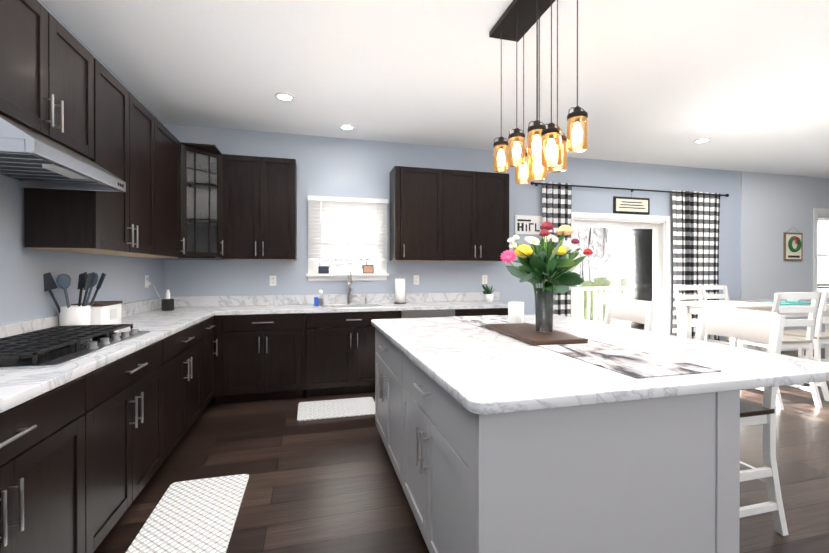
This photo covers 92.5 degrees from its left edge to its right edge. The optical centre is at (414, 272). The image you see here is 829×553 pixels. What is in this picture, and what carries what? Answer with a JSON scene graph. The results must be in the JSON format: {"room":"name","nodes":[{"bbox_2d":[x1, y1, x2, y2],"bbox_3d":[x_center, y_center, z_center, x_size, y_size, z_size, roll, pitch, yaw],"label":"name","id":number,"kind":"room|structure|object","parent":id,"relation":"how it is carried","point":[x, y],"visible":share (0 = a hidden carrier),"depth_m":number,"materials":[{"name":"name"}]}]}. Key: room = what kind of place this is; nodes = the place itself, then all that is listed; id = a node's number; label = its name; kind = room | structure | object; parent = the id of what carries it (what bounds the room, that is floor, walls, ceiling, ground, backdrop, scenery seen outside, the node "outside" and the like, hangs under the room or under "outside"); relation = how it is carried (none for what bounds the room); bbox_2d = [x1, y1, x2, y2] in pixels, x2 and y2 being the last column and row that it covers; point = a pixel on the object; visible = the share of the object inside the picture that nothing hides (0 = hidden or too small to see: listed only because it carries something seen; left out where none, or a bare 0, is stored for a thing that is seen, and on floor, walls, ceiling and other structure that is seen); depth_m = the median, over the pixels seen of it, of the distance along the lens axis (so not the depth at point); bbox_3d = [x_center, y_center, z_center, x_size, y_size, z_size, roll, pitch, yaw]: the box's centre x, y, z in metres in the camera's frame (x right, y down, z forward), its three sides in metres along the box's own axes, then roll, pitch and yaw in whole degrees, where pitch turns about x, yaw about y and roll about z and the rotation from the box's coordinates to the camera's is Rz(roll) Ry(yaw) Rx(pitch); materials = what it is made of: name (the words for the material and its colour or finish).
{"room":"dining room and kitchen","nodes":[
{"label":"dining room and kitchen","id":0,"kind":"room"},
{"bbox_2d":[0,0,163,324],"bbox_3d":[-1.671,-0.141,0.089,0.150,2.870,8.800,0,0,-15],"label":"wall","id":1,"kind":"structure","parent":0,"point":[24,296],"depth_m":2.35,"materials":[{"name":"blue paint"}]},
{"bbox_2d":[0,0,99,163],"bbox_3d":[-1.845,-0.920,1.790,0.330,0.576,0.785,0,0,-15],"label":"upper cabinet","id":2,"kind":"object","parent":1,"relation":"attached to","point":[60,84],"depth_m":1.82,"materials":[{"name":"brown wood"}]},
{"bbox_2d":[0,115,125,191],"bbox_3d":[-1.784,-0.541,1.821,0.501,0.167,0.772,0,0,-15],"label":"range hood","id":3,"kind":"object","parent":1,"relation":"attached to","point":[29,158],"visible":1,"depth_m":1.81,"materials":[{"name":"silver metal"}]},
{"bbox_2d":[24,63,151,255],"bbox_3d":[-2.056,-0.675,2.598,0.330,1.072,1.007,0,0,-15],"label":"upper cabinet","id":4,"kind":"object","parent":1,"relation":"attached to","point":[81,221],"depth_m":2.42,"materials":[{"name":"brown wood"}]},
{"bbox_2d":[145,275,148,287],"bbox_3d":[-2.549,0.081,3.777,0.008,0.116,0.072,0,0,-15],"label":"electrical outlet","id":5,"kind":"object","parent":1,"relation":"attached to","point":[146,278],"visible":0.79,"depth_m":3.77,"materials":[{"name":"white paint"}]},
{"bbox_2d":[128,115,187,259],"bbox_3d":[-2.236,-0.677,3.328,0.385,1.072,0.749,0,0,-15],"label":"upper cabinet","id":6,"kind":"object","parent":1,"relation":"attached to","point":[169,155],"depth_m":3.41,"materials":[{"name":"brown wood"}]},
{"bbox_2d":[41,0,828,178],"bbox_3d":[3.821,-1.641,1.514,11.600,0.120,8.900,0,0,-15],"label":"ceiling","id":7,"kind":"structure","parent":0,"point":[743,85],"depth_m":3.13,"materials":[{"name":"white paint"}]},
{"bbox_2d":[275,92,294,100],"bbox_3d":[-1.169,-1.583,3.573,0.169,0.009,0.169,0,0,-21],"label":"recessed light","id":8,"kind":"object","parent":7,"relation":"in","point":[282,96],"depth_m":3.56,"materials":[{"name":"white paint"}]},
{"bbox_2d":[339,124,354,129],"bbox_3d":[-0.735,-1.586,4.327,0.169,0.009,0.169,0,0,-24],"label":"recessed light","id":9,"kind":"object","parent":7,"relation":"in","point":[344,126],"depth_m":4.32,"materials":[{"name":"white paint"}]},
{"bbox_2d":[489,0,587,183],"bbox_3d":[0.706,-1.056,2.208,0.222,1.054,0.890,0,0,-15],"label":"pendant light","id":10,"kind":"object","parent":7,"relation":"hanging from","point":[517,21],"visible":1,"depth_m":2.27,"materials":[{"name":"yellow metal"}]},
{"bbox_2d":[694,138,710,142],"bbox_3d":[3.460,-1.587,4.768,0.169,0.009,0.169,0,0,-24],"label":"recessed light","id":11,"kind":"object","parent":7,"relation":"in","point":[703,140],"depth_m":4.75,"materials":[{"name":"white paint"}]},
{"bbox_2d":[94,348,828,552],"bbox_3d":[3.821,1.349,1.524,11.600,0.120,8.900,0,0,-15],"label":"floor","id":12,"kind":"structure","parent":0,"point":[332,485],"depth_m":2.47,"materials":[{"name":"brown wood"}]},
{"bbox_2d":[0,368,99,552],"bbox_3d":[-1.518,0.853,1.093,0.610,0.876,1.042,0,0,-15],"label":"base cabinet","id":13,"kind":"object","parent":12,"relation":"on","point":[83,458],"depth_m":1.42,"materials":[{"name":"brown wood"}]},
{"bbox_2d":[0,296,215,412],"bbox_3d":[-1.775,0.336,2.051,0.633,0.148,4.648,0,0,-15],"label":"countertop","id":14,"kind":"structure","parent":13,"relation":"on","point":[19,386],"depth_m":2.11,"materials":[{"name":"stone"}]},
{"bbox_2d":[43,272,105,325],"bbox_3d":[-2.096,0.182,2.469,0.301,0.375,0.300,0,0,-15],"label":"utensil crock","id":15,"kind":"object","parent":14,"relation":"on","point":[72,315],"visible":0.75,"depth_m":2.40,"materials":[{"name":"white ceramic"}]},
{"bbox_2d":[0,324,149,369],"bbox_3d":[-1.779,0.343,1.964,0.505,0.057,0.940,0,0,-15],"label":"cooktop","id":16,"kind":"object","parent":14,"relation":"in","point":[55,346],"visible":1,"depth_m":1.87,"materials":[{"name":"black metal"}]},
{"bbox_2d":[71,301,122,324],"bbox_3d":[-2.154,0.285,2.703,0.179,0.167,0.290,0,0,-15],"label":"bread box","id":17,"kind":"object","parent":14,"relation":"on","point":[105,312],"visible":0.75,"depth_m":2.65,"materials":[{"name":"white ceramic"}]},
{"bbox_2d":[161,290,173,310],"bbox_3d":[-2.399,0.265,3.858,0.106,0.200,0.106,0,0,-15],"label":"pod","id":18,"kind":"object","parent":14,"relation":"on","point":[167,303],"visible":1,"depth_m":3.82,"materials":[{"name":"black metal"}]},
{"bbox_2d":[100,337,170,543],"bbox_3d":[-1.743,0.850,1.959,0.610,0.876,0.992,0,0,-15],"label":"base cabinet","id":19,"kind":"object","parent":12,"relation":"on","point":[133,387],"depth_m":2.01,"materials":[{"name":"brown wood"}]},
{"bbox_2d":[126,474,248,552],"bbox_3d":[-1.059,1.281,1.695,0.440,0.012,1.590,0,0,-15],"label":"area rug","id":20,"kind":"object","parent":12,"relation":"on","point":[195,516],"visible":0.89,"depth_m":2.06,"materials":[{"name":"white fabric"}]},
{"bbox_2d":[168,321,207,451],"bbox_3d":[-1.966,0.847,2.815,0.610,0.876,1.022,0,0,-15],"label":"base cabinet","id":21,"kind":"object","parent":12,"relation":"on","point":[187,358],"depth_m":2.90,"materials":[{"name":"brown wood"}]},
{"bbox_2d":[204,316,215,403],"bbox_3d":[-2.133,0.845,3.453,0.610,0.876,0.541,0,0,-15],"label":"base cabinet","id":22,"kind":"object","parent":12,"relation":"on","point":[209,325],"depth_m":3.62,"materials":[{"name":"brown wood"}]},
{"bbox_2d":[221,313,308,403],"bbox_3d":[-1.537,0.842,4.183,0.770,0.876,0.610,0,0,-15],"label":"base cabinet","id":23,"kind":"object","parent":12,"relation":"on","point":[261,357],"depth_m":3.89,"materials":[{"name":"brown wood"}]},
{"bbox_2d":[216,292,507,328],"bbox_3d":[-0.382,0.427,4.490,3.238,0.348,0.633,0,0,-15],"label":"countertop","id":24,"kind":"structure","parent":23,"relation":"on","point":[333,303],"depth_m":4.49,"materials":[{"name":"stone"}]},
{"bbox_2d":[314,290,323,305],"bbox_3d":[-1.042,0.273,4.325,0.100,0.181,0.060,0,0,-15],"label":"sponge caddy","id":25,"kind":"object","parent":24,"relation":"on","point":[318,301],"visible":1,"depth_m":4.30,"materials":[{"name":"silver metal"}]},
{"bbox_2d":[346,270,366,303],"bbox_3d":[-0.657,0.162,4.584,0.242,0.400,0.218,0,0,-15],"label":"faucet","id":26,"kind":"object","parent":24,"relation":"on","point":[349,297],"visible":0.98,"depth_m":4.62,"materials":[{"name":"silver metal"}]},
{"bbox_2d":[394,276,405,303],"bbox_3d":[-0.171,0.197,4.707,0.150,0.329,0.150,0,0,-15],"label":"paper towel holder","id":27,"kind":"object","parent":24,"relation":"on","point":[399,290],"visible":1,"depth_m":4.66,"materials":[{"name":"white paper"}]},
{"bbox_2d":[482,284,494,301],"bbox_3d":[0.930,0.246,4.999,0.134,0.229,0.183,0,0,-15],"label":"potted plant","id":28,"kind":"object","parent":24,"relation":"on","point":[487,292],"visible":1,"depth_m":4.96,"materials":[{"name":"green plant"}]},
{"bbox_2d":[297,397,374,420],"bbox_3d":[-0.724,1.274,3.740,0.720,0.012,0.480,0,0,-15],"label":"area rug","id":29,"kind":"object","parent":12,"relation":"on","point":[330,409],"visible":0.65,"depth_m":3.71,"materials":[{"name":"white fabric"}]},
{"bbox_2d":[309,324,375,396],"bbox_3d":[-0.704,0.949,4.400,0.950,0.661,0.610,0,0,-15],"label":"base cabinet","id":30,"kind":"object","parent":12,"relation":"on","point":[341,360],"depth_m":4.09,"materials":[{"name":"brown wood"}]},
{"bbox_2d":[385,309,464,318],"bbox_3d":[0.104,0.840,4.609,0.721,0.876,0.612,0,0,-15],"label":"dishwasher","id":31,"kind":"object","parent":12,"relation":"on","point":[447,312],"depth_m":4.29,"materials":[{"name":"silver metal"}]},
{"bbox_2d":[465,308,507,315],"bbox_3d":[0.765,0.840,4.781,0.807,0.876,0.612,0,0,-15],"label":"base cabinet","id":32,"kind":"object","parent":12,"relation":"on","point":[486,311],"depth_m":4.48,"materials":[{"name":"brown wood"}]},
{"bbox_2d":[375,329,739,552],"bbox_3d":[0.414,0.849,2.262,1.051,0.875,2.012,0,0,-15],"label":"kitchen island","id":33,"kind":"object","parent":12,"relation":"on","point":[657,475],"visible":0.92,"depth_m":1.33,"materials":[{"name":"grey paint"}]},
{"bbox_2d":[371,314,828,414],"bbox_3d":[0.698,0.390,2.345,1.630,0.038,2.070,0,0,-15],"label":"island countertop","id":34,"kind":"structure","parent":33,"relation":"on","point":[474,369],"depth_m":1.58,"materials":[{"name":"stone"}]},
{"bbox_2d":[451,315,507,334],"bbox_3d":[0.595,0.367,2.878,0.398,0.005,0.969,0,0,-15],"label":"table runner","id":35,"kind":"object","parent":34,"relation":"on","point":[480,321],"depth_m":3.03,"materials":[{"name":"fabric"}]},
{"bbox_2d":[485,323,587,344],"bbox_3d":[0.689,0.354,2.358,0.352,0.023,0.674,0,0,-15],"label":"serving board","id":36,"kind":"object","parent":35,"relation":"on","point":[528,333],"visible":0.98,"depth_m":2.21,"materials":[{"name":"brown wood"}]},
{"bbox_2d":[508,302,523,322],"bbox_3d":[0.726,0.287,2.833,0.112,0.155,0.112,0,0,-15],"label":"candle jar","id":37,"kind":"object","parent":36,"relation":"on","point":[515,312],"visible":0.79,"depth_m":2.79,"materials":[{"name":"white ceramic"}]},
{"bbox_2d":[500,221,592,331],"bbox_3d":[0.775,0.020,2.325,0.535,0.643,0.462,0,0,-15],"label":"flower vase","id":38,"kind":"object","parent":36,"relation":"on","point":[540,262],"visible":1,"depth_m":2.28,"materials":[{"name":"clear glass"}]},
{"bbox_2d":[536,338,720,377],"bbox_3d":[0.875,0.370,1.806,0.399,0.005,0.755,0,0,-15],"label":"table runner","id":39,"kind":"object","parent":34,"relation":"on","point":[633,363],"depth_m":1.67,"materials":[{"name":"fabric"}]},
{"bbox_2d":[603,298,655,331],"bbox_3d":[1.351,0.739,2.811,0.507,1.090,0.454,0,0,-15],"label":"bar stool","id":40,"kind":"object","parent":12,"relation":"on","point":[638,311],"visible":0.31,"depth_m":2.87,"materials":[{"name":"white paint"}]},
{"bbox_2d":[673,285,731,345],"bbox_3d":[3.916,0.728,5.405,0.484,1.095,0.527,0,0,-15],"label":"dining chair","id":41,"kind":"object","parent":12,"relation":"on","point":[678,297],"visible":0.25,"depth_m":5.53,"materials":[{"name":"white paint"}]},
{"bbox_2d":[701,285,761,350],"bbox_3d":[4.404,0.727,5.553,0.484,1.095,0.527,0,0,-15],"label":"dining chair","id":42,"kind":"object","parent":12,"relation":"on","point":[725,295],"visible":0.19,"depth_m":5.75,"materials":[{"name":"white paint"}]},
{"bbox_2d":[695,307,788,535],"bbox_3d":[1.540,0.742,2.085,0.507,1.090,0.454,0,0,-15],"label":"bar stool","id":43,"kind":"object","parent":12,"relation":"on","point":[760,326],"visible":0.5,"depth_m":1.94,"materials":[{"name":"white paint"}]},
{"bbox_2d":[674,299,828,389],"bbox_3d":[4.208,0.822,4.878,1.620,0.910,0.860,0,0,-15],"label":"dining table","id":44,"kind":"object","parent":12,"relation":"on","point":[689,309],"visible":0.46,"depth_m":4.78,"materials":[{"name":"beige wood"}]},
{"bbox_2d":[760,299,818,304],"bbox_3d":[4.458,0.301,4.709,0.600,0.132,0.250,0,0,-15],"label":"centerpiece","id":45,"kind":"object","parent":44,"relation":"on","point":[792,302],"visible":0.67,"depth_m":4.67,"materials":[{"name":"teal fabric"}]},
{"bbox_2d":[732,292,822,409],"bbox_3d":[3.609,0.733,3.985,0.484,1.095,0.528,0,0,-7],"label":"dining chair","id":46,"kind":"object","parent":12,"relation":"on","point":[795,342],"visible":0.42,"depth_m":3.79,"materials":[{"name":"white paint"}]},
{"bbox_2d":[783,291,828,401],"bbox_3d":[4.269,0.732,4.249,0.484,1.095,0.527,0,0,-15],"label":"dining chair","id":47,"kind":"object","parent":12,"relation":"on","point":[819,337],"visible":0.54,"depth_m":4.03,"materials":[{"name":"white paint"}]},
{"bbox_2d":[163,123,828,346],"bbox_3d":[2.805,-0.161,5.718,11.350,2.870,0.162,0,0,-15],"label":"wall","id":48,"kind":"structure","parent":0,"point":[339,167],"depth_m":5.20,"materials":[{"name":"blue paint"}]},
{"bbox_2d":[188,143,223,255],"bbox_3d":[-2.069,-0.706,3.867,0.318,1.010,0.318,0,0,-15],"label":"upper cabinet","id":49,"kind":"object","parent":48,"relation":"attached to","point":[205,161],"depth_m":4.03,"materials":[{"name":"brown wood"}]},
{"bbox_2d":[216,154,267,259],"bbox_3d":[-1.818,-0.680,4.239,0.464,1.072,0.385,0,0,-15],"label":"upper cabinet","id":50,"kind":"object","parent":48,"relation":"attached to","point":[245,177],"depth_m":4.10,"materials":[{"name":"brown wood"}]},
{"bbox_2d":[270,276,275,285],"bbox_3d":[-1.603,0.088,4.494,0.072,0.116,0.008,0,0,-15],"label":"electrical outlet","id":51,"kind":"object","parent":48,"relation":"attached to","point":[272,280],"visible":1,"depth_m":4.49,"materials":[{"name":"white paint"}]},
{"bbox_2d":[268,157,296,259],"bbox_3d":[-1.510,-0.681,4.329,0.421,1.072,0.330,0,0,-15],"label":"upper cabinet","id":52,"kind":"object","parent":48,"relation":"attached to","point":[282,172],"depth_m":4.20,"materials":[{"name":"brown wood"}]},
{"bbox_2d":[306,258,388,280],"bbox_3d":[-0.798,-0.389,4.753,0.960,0.958,0.210,0,0,-15],"label":"window","id":53,"kind":"structure","parent":48,"relation":"in","point":[380,271],"depth_m":4.71,"materials":[{"name":"white paint"}]},
{"bbox_2d":[318,265,373,273],"bbox_3d":[-0.802,-0.043,4.680,0.645,0.100,0.039,0,0,-15],"label":"decorations","id":54,"kind":"object","parent":53,"relation":"on","point":[325,269],"depth_m":4.63,"materials":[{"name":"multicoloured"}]},
{"bbox_2d":[308,195,387,261],"bbox_3d":[-0.770,-0.505,4.645,0.926,0.750,0.055,0,0,-15],"label":"blinds","id":55,"kind":"object","parent":48,"relation":"attached to","point":[346,227],"visible":1,"depth_m":4.63,"materials":[{"name":"white"}]},
{"bbox_2d":[413,275,418,284],"bbox_3d":[0.022,0.087,4.918,0.072,0.116,0.008,0,0,-15],"label":"electrical outlet","id":56,"kind":"object","parent":48,"relation":"attached to","point":[415,279],"visible":1,"depth_m":4.91,"materials":[{"name":"white paint"}]},
{"bbox_2d":[390,166,447,260],"bbox_3d":[0.044,-0.682,4.734,0.631,1.072,0.330,0,0,-15],"label":"upper cabinet","id":57,"kind":"object","parent":48,"relation":"attached to","point":[418,196],"depth_m":4.58,"materials":[{"name":"brown wood"}]},
{"bbox_2d":[444,169,508,261],"bbox_3d":[0.677,-0.683,4.899,0.921,1.072,0.330,0,0,-15],"label":"upper cabinet","id":58,"kind":"object","parent":48,"relation":"attached to","point":[478,202],"depth_m":4.75,"materials":[{"name":"brown wood"}]},
{"bbox_2d":[482,275,486,283],"bbox_3d":[0.913,0.086,5.150,0.072,0.116,0.008,0,0,-15],"label":"electrical outlet","id":59,"kind":"object","parent":48,"relation":"attached to","point":[484,279],"visible":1,"depth_m":5.15,"materials":[{"name":"white paint"}]},
{"bbox_2d":[515,215,541,234],"bbox_3d":[1.539,-0.639,5.303,0.430,0.250,0.021,0,0,-15],"label":"kitchen sign","id":60,"kind":"object","parent":48,"relation":"attached to","point":[527,224],"visible":0.96,"depth_m":5.29,"materials":[{"name":"white paint"}]},
{"bbox_2d":[571,212,669,334],"bbox_3d":[2.942,0.216,5.750,1.720,2.115,0.168,0,0,-15],"label":"sliding door","id":61,"kind":"structure","parent":48,"relation":"attached to","point":[648,248],"depth_m":5.87,"materials":[{"name":"white paint"}]},
{"bbox_2d":[530,181,728,340],"bbox_3d":[3.169,0.014,5.690,3.398,2.460,0.098,0,0,-15],"label":"curtains","id":62,"kind":"object","parent":48,"relation":"attached to","point":[696,218],"visible":0.58,"depth_m":5.90,"materials":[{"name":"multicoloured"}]},
{"bbox_2d":[613,196,649,214],"bbox_3d":[3.127,-1.012,5.712,0.610,0.323,0.028,0,0,-15],"label":"sign","id":63,"kind":"object","parent":48,"relation":"attached to","point":[629,205],"visible":0.98,"depth_m":5.70,"materials":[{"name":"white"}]},
{"bbox_2d":[747,343,824,350],"bbox_3d":[4.621,1.223,6.110,7.340,0.100,0.025,0,0,-15],"label":"baseboard","id":64,"kind":"structure","parent":48,"relation":"attached to","point":[789,349],"depth_m":6.48,"materials":[{"name":"white paint"}]},
{"bbox_2d":[783,227,802,260],"bbox_3d":[6.216,-0.474,6.488,0.400,0.552,0.060,0,0,-15],"label":"framed picture","id":65,"kind":"object","parent":48,"relation":"attached to","point":[792,246],"visible":1,"depth_m":6.48,"materials":[{"name":"beige paper"}]},
{"bbox_2d":[813,208,828,296],"bbox_3d":[7.228,-0.341,6.830,1.220,1.488,0.210,0,0,-15],"label":"window","id":66,"kind":"structure","parent":48,"relation":"in","point":[816,212],"depth_m":6.63,"materials":[{"name":"white paint"}]},
{"bbox_2d":[817,214,828,286],"bbox_3d":[7.232,-0.378,6.814,1.002,1.237,0.046,0,0,-15],"label":"window blind","id":67,"kind":"object","parent":66,"relation":"attached to","point":[823,253],"visible":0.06,"depth_m":6.73,"materials":[{"name":"white"}]},
{"label":"outside","id":68,"kind":"structure","parent":0,"visible":0},
{"bbox_2d":[320,227,629,326],"bbox_3d":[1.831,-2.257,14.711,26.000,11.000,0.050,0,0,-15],"label":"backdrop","id":69,"kind":"structure","parent":68,"point":[588,279],"depth_m":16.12,"materials":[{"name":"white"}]},
{"bbox_2d":[578,285,629,326],"bbox_3d":[4.165,0.892,7.740,8.000,1.250,3.040,0,0,-15],"label":"railing","id":70,"kind":"object","parent":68,"point":[588,304],"depth_m":9.14,"materials":[{"name":"white"}]}
]}

